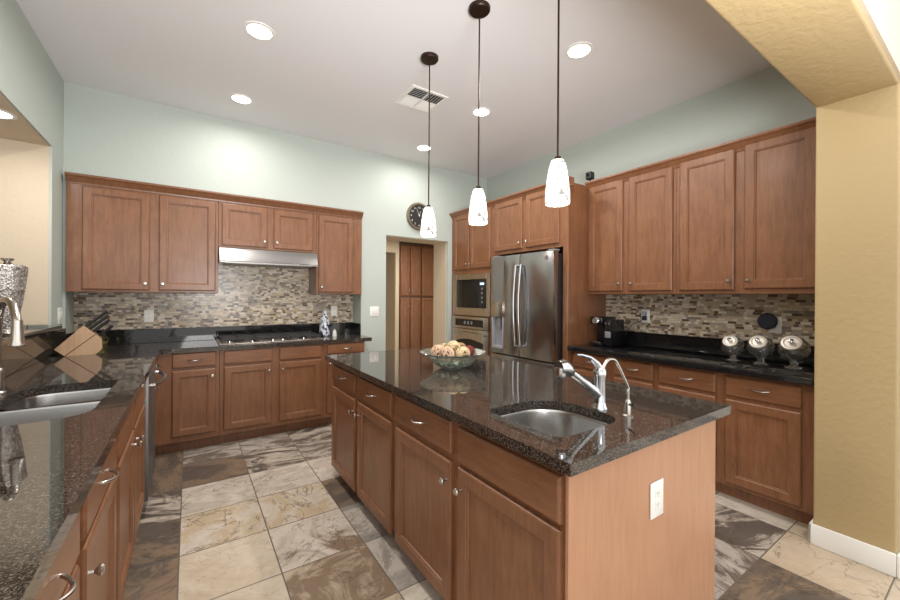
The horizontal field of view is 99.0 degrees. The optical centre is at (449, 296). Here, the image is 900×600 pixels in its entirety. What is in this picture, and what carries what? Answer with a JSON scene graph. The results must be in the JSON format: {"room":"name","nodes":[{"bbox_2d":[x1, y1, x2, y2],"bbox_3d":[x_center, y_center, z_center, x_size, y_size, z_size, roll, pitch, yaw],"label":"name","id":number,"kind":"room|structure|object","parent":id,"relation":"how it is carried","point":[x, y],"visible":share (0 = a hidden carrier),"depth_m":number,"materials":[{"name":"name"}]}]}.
{"room":"kitchen","nodes":[
{"label":"kitchen","id":0,"kind":"room"},
{"bbox_2d":[0,119,25,141],"bbox_3d":[-3.614,-1.179,0.265,3.740,0.100,3.840,0,0,-34],"label":"ceiling","id":1,"kind":"structure","parent":0,"point":[6,132],"depth_m":2.65,"materials":[{"name":"beige paint"}]},
{"bbox_2d":[0,109,17,119],"bbox_3d":[-2.760,-1.115,2.329,0.194,0.006,0.194,0,0,-34],"label":"recessed light","id":2,"kind":"object","parent":1,"relation":"in","point":[6,115],"visible":1,"depth_m":2.36,"materials":[{"name":"white"}]},
{"bbox_2d":[0,0,63,325],"bbox_3d":[-2.071,-0.194,1.428,0.120,3.100,4.030,0,0,-34],"label":"wall","id":3,"kind":"structure","parent":0,"point":[30,81],"depth_m":2.65,"materials":[{"name":"grey paint"}]},
{"bbox_2d":[0,94,49,324],"bbox_3d":[-2.752,-0.458,0.975,1.731,1.330,3.395,0,0,-34],"label":"wall","id":4,"kind":"structure","parent":3,"relation":"attached to","point":[24,167],"depth_m":2.80,"materials":[{"name":"beige paint"}]},
{"bbox_2d":[2,325,61,345],"bbox_3d":[-2.124,0.235,1.395,0.370,0.038,3.370,0,0,-34],"label":"bar ledge","id":5,"kind":"object","parent":3,"relation":"attached to","point":[29,331],"visible":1,"depth_m":2.50,"materials":[{"name":"stone"}]},
{"bbox_2d":[0,258,28,334],"bbox_3d":[-2.528,-0.004,2.195,0.164,0.434,0.164,0,0,-34],"label":"vase","id":6,"kind":"object","parent":5,"relation":"on","point":[13,278],"visible":0.75,"depth_m":2.17,"materials":[{"name":"metal"}]},
{"bbox_2d":[57,307,61,323],"bbox_3d":[-3.098,0.150,3.057,0.010,0.130,0.115,0,0,-34],"label":"light switch","id":7,"kind":"object","parent":3,"relation":"attached to","point":[59,310],"visible":1,"depth_m":3.04,"materials":[{"name":"white plastic"}]},
{"bbox_2d":[62,82,486,351],"bbox_3d":[-1.413,-0.189,4.526,4.685,3.100,0.360,0,0,-34],"label":"wall","id":8,"kind":"structure","parent":0,"point":[107,134],"depth_m":3.97,"materials":[{"name":"grey paint"}]},
{"bbox_2d":[64,171,218,292],"bbox_3d":[-2.742,-0.519,3.514,1.060,0.958,0.361,0,0,-34],"label":"upper cabinet","id":9,"kind":"object","parent":8,"relation":"attached to","point":[122,235],"visible":1,"depth_m":3.36,"materials":[{"name":"brown wood"}]},
{"bbox_2d":[144,310,153,321],"bbox_3d":[-2.858,0.181,3.652,0.075,0.118,0.008,0,0,-34],"label":"wall outlet","id":10,"kind":"object","parent":8,"relation":"attached to","point":[148,314],"visible":1,"depth_m":3.65,"materials":[{"name":"white plastic"}]},
{"bbox_2d":[74,292,352,330],"bbox_3d":[-2.251,0.198,4.074,2.518,0.475,0.010,0,0,-34],"label":"backsplash","id":11,"kind":"structure","parent":8,"relation":"attached to","point":[125,310],"depth_m":3.91,"materials":[{"name":"tile"}]},
{"bbox_2d":[218,265,308,293],"bbox_3d":[-2.027,-0.183,4.224,0.920,0.288,0.010,0,0,-34],"label":"wall tiles","id":12,"kind":"structure","parent":8,"relation":"attached to","point":[231,279],"depth_m":4.20,"materials":[{"name":"tile"}]},
{"bbox_2d":[218,192,317,252],"bbox_3d":[-1.919,-0.736,4.070,0.922,0.514,0.361,0,0,-34],"label":"upper cabinet","id":13,"kind":"object","parent":8,"relation":"attached to","point":[247,222],"visible":0.94,"depth_m":3.91,"materials":[{"name":"brown wood"}]},
{"bbox_2d":[218,247,317,268],"bbox_3d":[-1.903,-0.400,4.035,0.906,0.153,0.440,0,0,-34],"label":"range hood","id":14,"kind":"object","parent":13,"relation":"attached to","point":[226,255],"visible":0.99,"depth_m":3.87,"materials":[{"name":"silver metal"}]},
{"bbox_2d":[331,306,336,315],"bbox_3d":[-1.398,0.171,4.640,0.075,0.118,0.008,0,0,-34],"label":"wall outlet","id":15,"kind":"object","parent":8,"relation":"attached to","point":[333,308],"visible":1,"depth_m":4.64,"materials":[{"name":"white plastic"}]},
{"bbox_2d":[309,206,363,293],"bbox_3d":[-1.323,-0.510,4.474,0.522,0.958,0.361,0,0,-34],"label":"upper cabinet","id":16,"kind":"object","parent":8,"relation":"attached to","point":[338,231],"visible":0.98,"depth_m":4.36,"materials":[{"name":"brown wood"}]},
{"bbox_2d":[370,307,378,315],"bbox_3d":[-0.912,0.177,4.643,0.115,0.118,0.010,0,0,-34],"label":"light switch","id":17,"kind":"object","parent":8,"relation":"attached to","point":[374,311],"visible":1,"depth_m":4.64,"materials":[{"name":"white plastic"}]},
{"bbox_2d":[386,236,445,345],"bbox_3d":[-0.525,0.304,5.154,0.915,2.125,0.320,0,0,-34],"label":"trim","id":18,"kind":"structure","parent":8,"relation":"attached to","point":[439,288],"depth_m":5.38,"materials":[{"name":"beige paint"}]},
{"bbox_2d":[406,202,426,230],"bbox_3d":[-0.399,-1.038,4.970,0.360,0.360,0.034,0,0,-34],"label":"wall clock","id":19,"kind":"object","parent":8,"relation":"attached to","point":[414,213],"visible":0.67,"depth_m":4.94,"materials":[{"name":"grey metal"}]},
{"bbox_2d":[385,240,398,350],"bbox_3d":[-1.197,0.112,7.294,4.000,2.500,3.980,0,0,-34],"label":"wall","id":20,"kind":"structure","parent":0,"point":[392,247],"depth_m":7.79,"materials":[{"name":"beige paint"}]},
{"bbox_2d":[16,0,772,178],"bbox_3d":[-0.272,-1.782,2.857,4.685,0.100,4.390,0,0,-34],"label":"ceiling","id":21,"kind":"structure","parent":0,"point":[332,71],"depth_m":2.85,"materials":[{"name":"white paint"}]},
{"bbox_2d":[229,93,253,104],"bbox_3d":[-1.836,-1.739,3.387,0.194,0.006,0.194,0,0,-34],"label":"recessed light","id":22,"kind":"object","parent":21,"relation":"in","point":[236,97],"visible":1,"depth_m":3.38,"materials":[{"name":"white"}]},
{"bbox_2d":[243,21,275,40],"bbox_3d":[-1.247,-1.735,2.517,0.194,0.006,0.194,0,0,-34],"label":"recessed light","id":23,"kind":"object","parent":21,"relation":"in","point":[257,30],"visible":1,"depth_m":2.51,"materials":[{"name":"white"}]},
{"bbox_2d":[394,85,448,113],"bbox_3d":[-0.254,-1.726,3.378,0.350,0.011,0.350,0,0,-34],"label":"ceiling vent","id":24,"kind":"object","parent":21,"relation":"in","point":[415,97],"visible":0.96,"depth_m":3.37,"materials":[{"name":"white metal"}]},
{"bbox_2d":[416,145,431,150],"bbox_3d":[-0.302,-1.729,4.474,0.194,0.006,0.194,0,0,-34],"label":"recessed light","id":25,"kind":"object","parent":21,"relation":"in","point":[419,147],"visible":0.83,"depth_m":4.46,"materials":[{"name":"white"}]},
{"bbox_2d":[421,52,438,236],"bbox_3d":[-0.152,-1.084,2.779,0.130,1.294,0.130,0,0,-34],"label":"pendant light","id":26,"kind":"object","parent":21,"relation":"hanging from","point":[428,224],"visible":1,"depth_m":2.75,"materials":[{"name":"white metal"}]},
{"bbox_2d":[469,0,489,225],"bbox_3d":[0.172,-1.082,2.300,0.130,1.294,0.130,0,0,-34],"label":"pendant light","id":27,"kind":"object","parent":21,"relation":"hanging from","point":[478,9],"visible":1,"depth_m":2.27,"materials":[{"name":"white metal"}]},
{"bbox_2d":[471,107,491,116],"bbox_3d":[0.292,-1.725,3.597,0.194,0.006,0.194,0,0,-34],"label":"recessed light","id":28,"kind":"object","parent":21,"relation":"in","point":[484,111],"visible":0.91,"depth_m":3.59,"materials":[{"name":"white"}]},
{"bbox_2d":[545,0,569,206],"bbox_3d":[0.508,-1.079,1.805,0.130,1.294,0.130,0,0,-34],"label":"pendant light","id":29,"kind":"object","parent":21,"relation":"hanging from","point":[557,193],"visible":1,"depth_m":1.77,"materials":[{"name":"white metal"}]},
{"bbox_2d":[565,42,593,59],"bbox_3d":[0.904,-1.721,2.694,0.194,0.006,0.194,0,0,-34],"label":"recessed light","id":30,"kind":"object","parent":21,"relation":"in","point":[579,50],"visible":1,"depth_m":2.69,"materials":[{"name":"white"}]},
{"bbox_2d":[399,241,433,245],"bbox_3d":[-1.190,-1.188,7.296,4.000,0.100,3.975,0,0,-34],"label":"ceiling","id":31,"kind":"structure","parent":0,"point":[399,241],"depth_m":8.19,"materials":[{"name":"beige paint"}]},
{"bbox_2d":[122,424,899,599],"bbox_3d":[-0.885,1.394,1.604,12.296,0.060,13.144,0,0,-34],"label":"floor","id":32,"kind":"structure","parent":0,"point":[267,517],"depth_m":2.15,"materials":[{"name":"tile"}]},
{"bbox_2d":[34,511,79,599],"bbox_3d":[-0.995,0.927,0.539,0.674,0.872,0.600,0,0,-34],"label":"base cabinet","id":33,"kind":"object","parent":32,"relation":"on","point":[62,581],"visible":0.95,"depth_m":0.80,"materials":[{"name":"brown wood"}]},
{"bbox_2d":[0,322,371,599],"bbox_3d":[-1.144,0.379,2.421,2.531,0.220,3.969,0,0,-34],"label":"countertop","id":34,"kind":"structure","parent":33,"relation":"on","point":[48,469],"depth_m":1.31,"materials":[{"name":"stone"}]},
{"bbox_2d":[0,297,25,394],"bbox_3d":[-1.951,0.221,1.691,0.332,0.444,0.092,0,0,20],"label":"gooseneck faucet","id":35,"kind":"object","parent":34,"relation":"on","point":[17,338],"visible":1,"depth_m":1.63,"materials":[{"name":"silver metal"}]},
{"bbox_2d":[0,388,110,426],"bbox_3d":[-1.762,0.590,1.626,0.491,0.206,0.783,0,0,-34],"label":"double sink","id":36,"kind":"object","parent":34,"relation":"in","point":[53,406],"visible":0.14,"depth_m":1.75,"materials":[{"name":"silver metal"}]},
{"bbox_2d":[54,310,113,355],"bbox_3d":[-2.785,0.271,2.940,0.326,0.334,0.132,0,0,-40],"label":"knife block","id":37,"kind":"object","parent":34,"relation":"on","point":[93,345],"visible":1,"depth_m":2.90,"materials":[{"name":"brown wood"}]},
{"bbox_2d":[99,329,108,351],"bbox_3d":[-2.795,0.346,3.097,0.074,0.182,0.074,0,0,-34],"label":"oil cruet","id":38,"kind":"object","parent":34,"relation":"on","point":[105,339],"visible":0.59,"depth_m":3.09,"materials":[{"name":"green glass"}]},
{"bbox_2d":[216,331,323,344],"bbox_3d":[-1.854,0.418,3.976,0.945,0.050,0.510,0,0,-34],"label":"gas cooktop","id":39,"kind":"object","parent":34,"relation":"in","point":[232,339],"visible":1,"depth_m":3.90,"materials":[{"name":"silver metal"}]},
{"bbox_2d":[319,305,329,335],"bbox_3d":[-1.425,0.267,4.375,0.116,0.358,0.116,0,0,-34],"label":"bottle","id":40,"kind":"object","parent":34,"relation":"on","point":[324,328],"visible":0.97,"depth_m":4.33,"materials":[{"name":"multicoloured ceramic"}]},
{"bbox_2d":[0,381,145,599],"bbox_3d":[-1.794,0.922,1.715,0.671,0.872,1.101,0,0,-34],"label":"base cabinet","id":41,"kind":"object","parent":32,"relation":"on","point":[130,467],"visible":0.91,"depth_m":1.77,"materials":[{"name":"brown wood"}]},
{"bbox_2d":[75,438,119,599],"bbox_3d":[-1.324,0.925,1.024,0.674,0.872,0.568,0,0,-34],"label":"base cabinet","id":42,"kind":"object","parent":32,"relation":"on","point":[96,560],"visible":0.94,"depth_m":1.17,"materials":[{"name":"brown wood"}]},
{"bbox_2d":[144,363,166,501],"bbox_3d":[-2.234,0.920,2.453,0.692,0.870,0.596,0,0,-34],"label":"dishwasher","id":43,"kind":"object","parent":32,"relation":"on","point":[150,400],"visible":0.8,"depth_m":2.46,"materials":[{"name":"silver metal"}]},
{"bbox_2d":[155,358,161,448],"bbox_3d":[-2.574,0.916,2.869,0.674,0.872,0.459,0,0,-34],"label":"base cabinet","id":44,"kind":"object","parent":32,"relation":"on","point":[156,362],"visible":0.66,"depth_m":3.12,"materials":[{"name":"brown wood"}]},
{"bbox_2d":[155,351,218,454],"bbox_3d":[-2.429,0.917,3.572,0.461,0.872,0.644,0,0,-34],"label":"base cabinet","id":45,"kind":"object","parent":32,"relation":"on","point":[188,399],"visible":0.97,"depth_m":3.35,"materials":[{"name":"brown wood"}]},
{"bbox_2d":[218,344,322,443],"bbox_3d":[-1.854,0.921,3.964,0.928,0.872,0.641,0,0,-34],"label":"base cabinet","id":46,"kind":"object","parent":32,"relation":"on","point":[270,390],"visible":0.95,"depth_m":3.70,"materials":[{"name":"brown wood"}]},
{"bbox_2d":[321,342,363,424],"bbox_3d":[-1.283,0.925,4.349,0.446,0.872,0.644,0,0,-34],"label":"base cabinet","id":47,"kind":"object","parent":32,"relation":"on","point":[350,347],"visible":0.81,"depth_m":4.03,"materials":[{"name":"brown wood"}]},
{"bbox_2d":[331,364,395,534],"bbox_3d":[-0.220,0.930,2.768,1.020,0.876,1.086,0,0,-34],"label":"base cabinet","id":48,"kind":"object","parent":32,"relation":"on","point":[363,444],"visible":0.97,"depth_m":2.37,"materials":[{"name":"brown wood"}]},
{"bbox_2d":[399,242,420,348],"bbox_3d":[-0.951,0.133,8.089,0.488,2.459,0.600,0,0,-34],"label":"pantry cabinet","id":49,"kind":"object","parent":32,"relation":"on","point":[409,253],"visible":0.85,"depth_m":7.87,"materials":[{"name":"brown wood"}]},
{"bbox_2d":[420,244,433,347],"bbox_3d":[-0.589,0.136,8.335,0.373,2.459,0.600,0,0,-34],"label":"pantry cabinet","id":50,"kind":"object","parent":32,"relation":"on","point":[427,251],"visible":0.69,"depth_m":8.10,"materials":[{"name":"brown wood"}]},
{"bbox_2d":[449,201,493,355],"bbox_3d":[0.497,0.120,5.073,0.664,2.504,0.872,0,0,-34],"label":"tall cabinet","id":51,"kind":"object","parent":32,"relation":"on","point":[472,246],"visible":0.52,"depth_m":4.88,"materials":[{"name":"brown wood"}]},
{"bbox_2d":[451,315,489,355],"bbox_3d":[0.458,0.601,5.045,0.636,0.695,0.764,0,0,-34],"label":"wall oven","id":52,"kind":"object","parent":51,"relation":"in","point":[472,331],"visible":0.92,"depth_m":4.83,"materials":[{"name":"silver metal"}]},
{"bbox_2d":[453,273,489,316],"bbox_3d":[0.425,-0.025,5.020,0.425,0.525,0.764,0,0,-34],"label":"microwave","id":53,"kind":"object","parent":51,"relation":"in","point":[467,292],"visible":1,"depth_m":4.86,"materials":[{"name":"silver metal"}]},
{"bbox_2d":[491,249,562,368],"bbox_3d":[0.977,0.457,4.203,0.764,1.837,0.916,0,0,-34],"label":"refrigerator","id":54,"kind":"object","parent":32,"relation":"on","point":[527,288],"visible":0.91,"depth_m":3.93,"materials":[{"name":"silver metal"}]},
{"bbox_2d":[491,176,605,362],"bbox_3d":[1.061,0.124,4.243,0.661,2.504,1.133,0,0,-34],"label":"tall cabinet","id":55,"kind":"object","parent":32,"relation":"on","point":[523,223],"visible":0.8,"depth_m":3.82,"materials":[{"name":"brown wood"}]},
{"bbox_2d":[395,394,715,599],"bbox_3d":[0.404,0.934,1.846,1.020,0.876,1.137,0,0,-34],"label":"base cabinet","id":56,"kind":"object","parent":32,"relation":"on","point":[480,518],"visible":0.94,"depth_m":1.41,"materials":[{"name":"brown wood"}]},
{"bbox_2d":[325,347,731,476],"bbox_3d":[0.122,0.475,2.301,1.056,0.036,2.300,0,0,-34],"label":"countertop","id":57,"kind":"structure","parent":56,"relation":"on","point":[475,396],"depth_m":1.68,"materials":[{"name":"stone"}]},
{"bbox_2d":[419,348,486,369],"bbox_3d":[0.019,0.403,2.473,0.434,0.105,0.434,0,0,-34],"label":"glass bowl","id":58,"kind":"object","parent":57,"relation":"on","point":[454,362],"visible":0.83,"depth_m":2.35,"materials":[{"name":"white"}]},
{"bbox_2d":[431,345,443,355],"bbox_3d":[-0.076,0.353,2.471,0.092,0.092,0.091,0,0,-34],"label":"ball","id":59,"kind":"object","parent":58,"relation":"in","point":[436,349],"visible":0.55,"depth_m":2.44,"materials":[{"name":"brown"}]},
{"bbox_2d":[440,347,454,355],"bbox_3d":[-0.016,0.356,2.393,0.089,0.090,0.091,0,0,-34],"label":"ball","id":60,"kind":"object","parent":58,"relation":"in","point":[446,351],"visible":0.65,"depth_m":2.36,"materials":[{"name":"brown"}]},
{"bbox_2d":[446,341,459,353],"bbox_3d":[0.022,0.328,2.485,0.090,0.090,0.090,0,0,-34],"label":"ball","id":61,"kind":"object","parent":58,"relation":"in","point":[454,345],"visible":0.58,"depth_m":2.45,"materials":[{"name":"brown"}]},
{"bbox_2d":[456,346,469,355],"bbox_3d":[0.082,0.354,2.403,0.091,0.091,0.090,0,0,-34],"label":"ball","id":62,"kind":"object","parent":58,"relation":"in","point":[461,351],"visible":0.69,"depth_m":2.37,"materials":[{"name":"brown"}]},
{"bbox_2d":[465,345,474,355],"bbox_3d":[0.123,0.354,2.493,0.079,0.079,0.079,0,0,-34],"label":"ball","id":63,"kind":"object","parent":58,"relation":"in","point":[472,350],"visible":0.53,"depth_m":2.47,"materials":[{"name":"brown"}]},
{"bbox_2d":[500,409,607,436],"bbox_3d":[0.402,0.585,1.502,0.398,0.176,0.403,0,0,-34],"label":"prep sink","id":64,"kind":"object","parent":57,"relation":"in","point":[558,423],"visible":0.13,"depth_m":1.67,"materials":[{"name":"silver metal"}]},
{"bbox_2d":[554,353,607,410],"bbox_3d":[0.529,0.342,1.544,0.260,0.233,0.064,0,0,-25],"label":"faucet","id":65,"kind":"object","parent":57,"relation":"on","point":[564,368],"visible":0.97,"depth_m":1.55,"materials":[{"name":"silver metal"}]},
{"bbox_2d":[601,358,635,417],"bbox_3d":[0.632,0.342,1.435,0.194,0.234,0.064,0,0,-34],"label":"tap","id":66,"kind":"object","parent":57,"relation":"on","point":[628,404],"visible":1,"depth_m":1.47,"materials":[{"name":"silver metal"}]},
{"bbox_2d":[650,478,662,519],"bbox_3d":[0.745,0.727,1.383,0.085,0.128,0.008,0,0,-34],"label":"wall outlet","id":67,"kind":"object","parent":56,"relation":"attached to","point":[656,488],"visible":1,"depth_m":1.38,"materials":[{"name":"white plastic"}]},
{"bbox_2d":[655,489,659,498],"bbox_3d":[0.746,0.707,1.382,0.032,0.028,0.003,0,0,-34],"label":"socket","id":68,"kind":"object","parent":67,"relation":"attached to","point":[657,491],"depth_m":1.38,"materials":[{"name":"grey plastic"}]},
{"bbox_2d":[655,500,659,509],"bbox_3d":[0.746,0.747,1.382,0.032,0.028,0.003,0,0,-34],"label":"socket","id":69,"kind":"object","parent":67,"relation":"attached to","point":[657,502],"depth_m":1.38,"materials":[{"name":"grey plastic"}]},
{"bbox_2d":[572,351,655,389],"bbox_3d":[1.596,0.946,3.495,0.604,0.866,0.805,0,0,-34],"label":"base cabinet","id":70,"kind":"object","parent":32,"relation":"on","point":[636,373],"visible":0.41,"depth_m":3.23,"materials":[{"name":"brown wood"}]},
{"bbox_2d":[656,363,813,524],"bbox_3d":[2.084,0.949,2.775,0.604,0.866,0.930,0,0,-34],"label":"base cabinet","id":71,"kind":"object","parent":32,"relation":"on","point":[764,449],"visible":0.61,"depth_m":2.46,"materials":[{"name":"brown wood"}]},
{"bbox_2d":[567,331,814,385],"bbox_3d":[1.851,0.425,3.103,0.606,0.176,1.736,0,0,-34],"label":"countertop","id":72,"kind":"structure","parent":71,"relation":"on","point":[701,353],"depth_m":3.00,"materials":[{"name":"black stone"}]},
{"bbox_2d":[590,316,623,346],"bbox_3d":[1.508,0.328,3.702,0.257,0.275,0.215,0,0,-34],"label":"coffee maker","id":73,"kind":"object","parent":72,"relation":"on","point":[610,330],"visible":1,"depth_m":3.64,"materials":[{"name":"black plastic"}]},
{"bbox_2d":[625,316,646,334],"bbox_3d":[1.766,0.271,3.655,0.186,0.186,0.050,0,0,25],"label":"power cord","id":74,"kind":"object","parent":73,"relation":"attached to","point":[643,317],"visible":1,"depth_m":3.62,"materials":[{"name":"black plastic"}]},
{"bbox_2d":[721,335,744,361],"bbox_3d":[2.069,0.376,2.816,0.159,0.187,0.143,0,0,-34],"label":"glass jar","id":75,"kind":"object","parent":72,"relation":"on","point":[734,346],"visible":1,"depth_m":2.78,"materials":[{"name":"white"}]},
{"bbox_2d":[747,336,774,365],"bbox_3d":[2.155,0.368,2.669,0.172,0.202,0.155,0,0,-34],"label":"glass jar","id":76,"kind":"object","parent":72,"relation":"on","point":[761,347],"visible":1,"depth_m":2.63,"materials":[{"name":"white"}]},
{"bbox_2d":[777,336,810,369],"bbox_3d":[2.251,0.361,2.518,0.185,0.218,0.166,0,0,-34],"label":"glass jar","id":77,"kind":"object","parent":72,"relation":"on","point":[795,349],"visible":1,"depth_m":2.47,"materials":[{"name":"white"}]},
{"bbox_2d":[487,67,815,201],"bbox_3d":[1.621,-0.170,4.117,0.120,3.100,3.720,0,0,-34],"label":"wall","id":78,"kind":"structure","parent":0,"point":[765,100],"depth_m":3.40,"materials":[{"name":"grey paint"}]},
{"bbox_2d":[585,157,676,293],"bbox_3d":[1.709,-0.574,3.543,0.361,1.100,0.842,0,0,-34],"label":"upper cabinet","id":79,"kind":"object","parent":78,"relation":"attached to","point":[632,214],"visible":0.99,"depth_m":3.40,"materials":[{"name":"brown wood"}]},
{"bbox_2d":[586,171,593,180],"bbox_3d":[1.419,-1.182,3.903,0.070,0.165,0.066,0,0,-34],"label":"security camera","id":80,"kind":"object","parent":79,"relation":"on","point":[589,175],"visible":0.73,"depth_m":3.88,"materials":[{"name":"black plastic"}]},
{"bbox_2d":[641,309,649,322],"bbox_3d":[1.851,0.182,3.640,0.008,0.122,0.080,0,0,-34],"label":"wall outlet","id":81,"kind":"object","parent":78,"relation":"attached to","point":[648,311],"visible":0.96,"depth_m":3.62,"materials":[{"name":"white plastic"}]},
{"bbox_2d":[606,294,814,345],"bbox_3d":[2.113,0.219,3.270,0.010,0.490,1.753,0,0,-34],"label":"backsplash","id":82,"kind":"structure","parent":78,"relation":"attached to","point":[720,316],"depth_m":3.15,"materials":[{"name":"tile"}]},
{"bbox_2d":[674,117,815,293],"bbox_3d":[2.196,-0.571,2.823,0.361,1.100,0.896,0,0,-34],"label":"upper cabinet","id":83,"kind":"object","parent":78,"relation":"attached to","point":[746,205],"visible":0.92,"depth_m":2.70,"materials":[{"name":"brown wood"}]},
{"bbox_2d":[768,316,781,332],"bbox_3d":[2.395,0.206,2.837,0.008,0.122,0.080,0,0,-34],"label":"wall outlet","id":84,"kind":"object","parent":78,"relation":"attached to","point":[778,329],"visible":0.44,"depth_m":2.82,"materials":[{"name":"white plastic"}]},
{"bbox_2d":[757,313,777,328],"bbox_3d":[2.351,0.180,2.844,0.056,0.120,0.120,0,0,-34],"label":"smart speaker","id":85,"kind":"object","parent":84,"relation":"attached to","point":[766,320],"visible":1,"depth_m":2.82},
{"bbox_2d":[705,0,899,554],"bbox_3d":[1.814,-0.318,1.806,6.775,3.400,0.322,0,0,-34],"label":"wall","id":86,"kind":"structure","parent":0,"point":[829,51],"depth_m":1.97,"materials":[{"name":"beige paint"}]},
{"bbox_2d":[809,519,899,578],"bbox_3d":[3.356,1.334,2.864,3.016,0.115,0.341,0,0,-34],"label":"baseboard","id":87,"kind":"structure","parent":86,"relation":"attached to","point":[879,559],"depth_m":2.01,"materials":[{"name":"white wood"}]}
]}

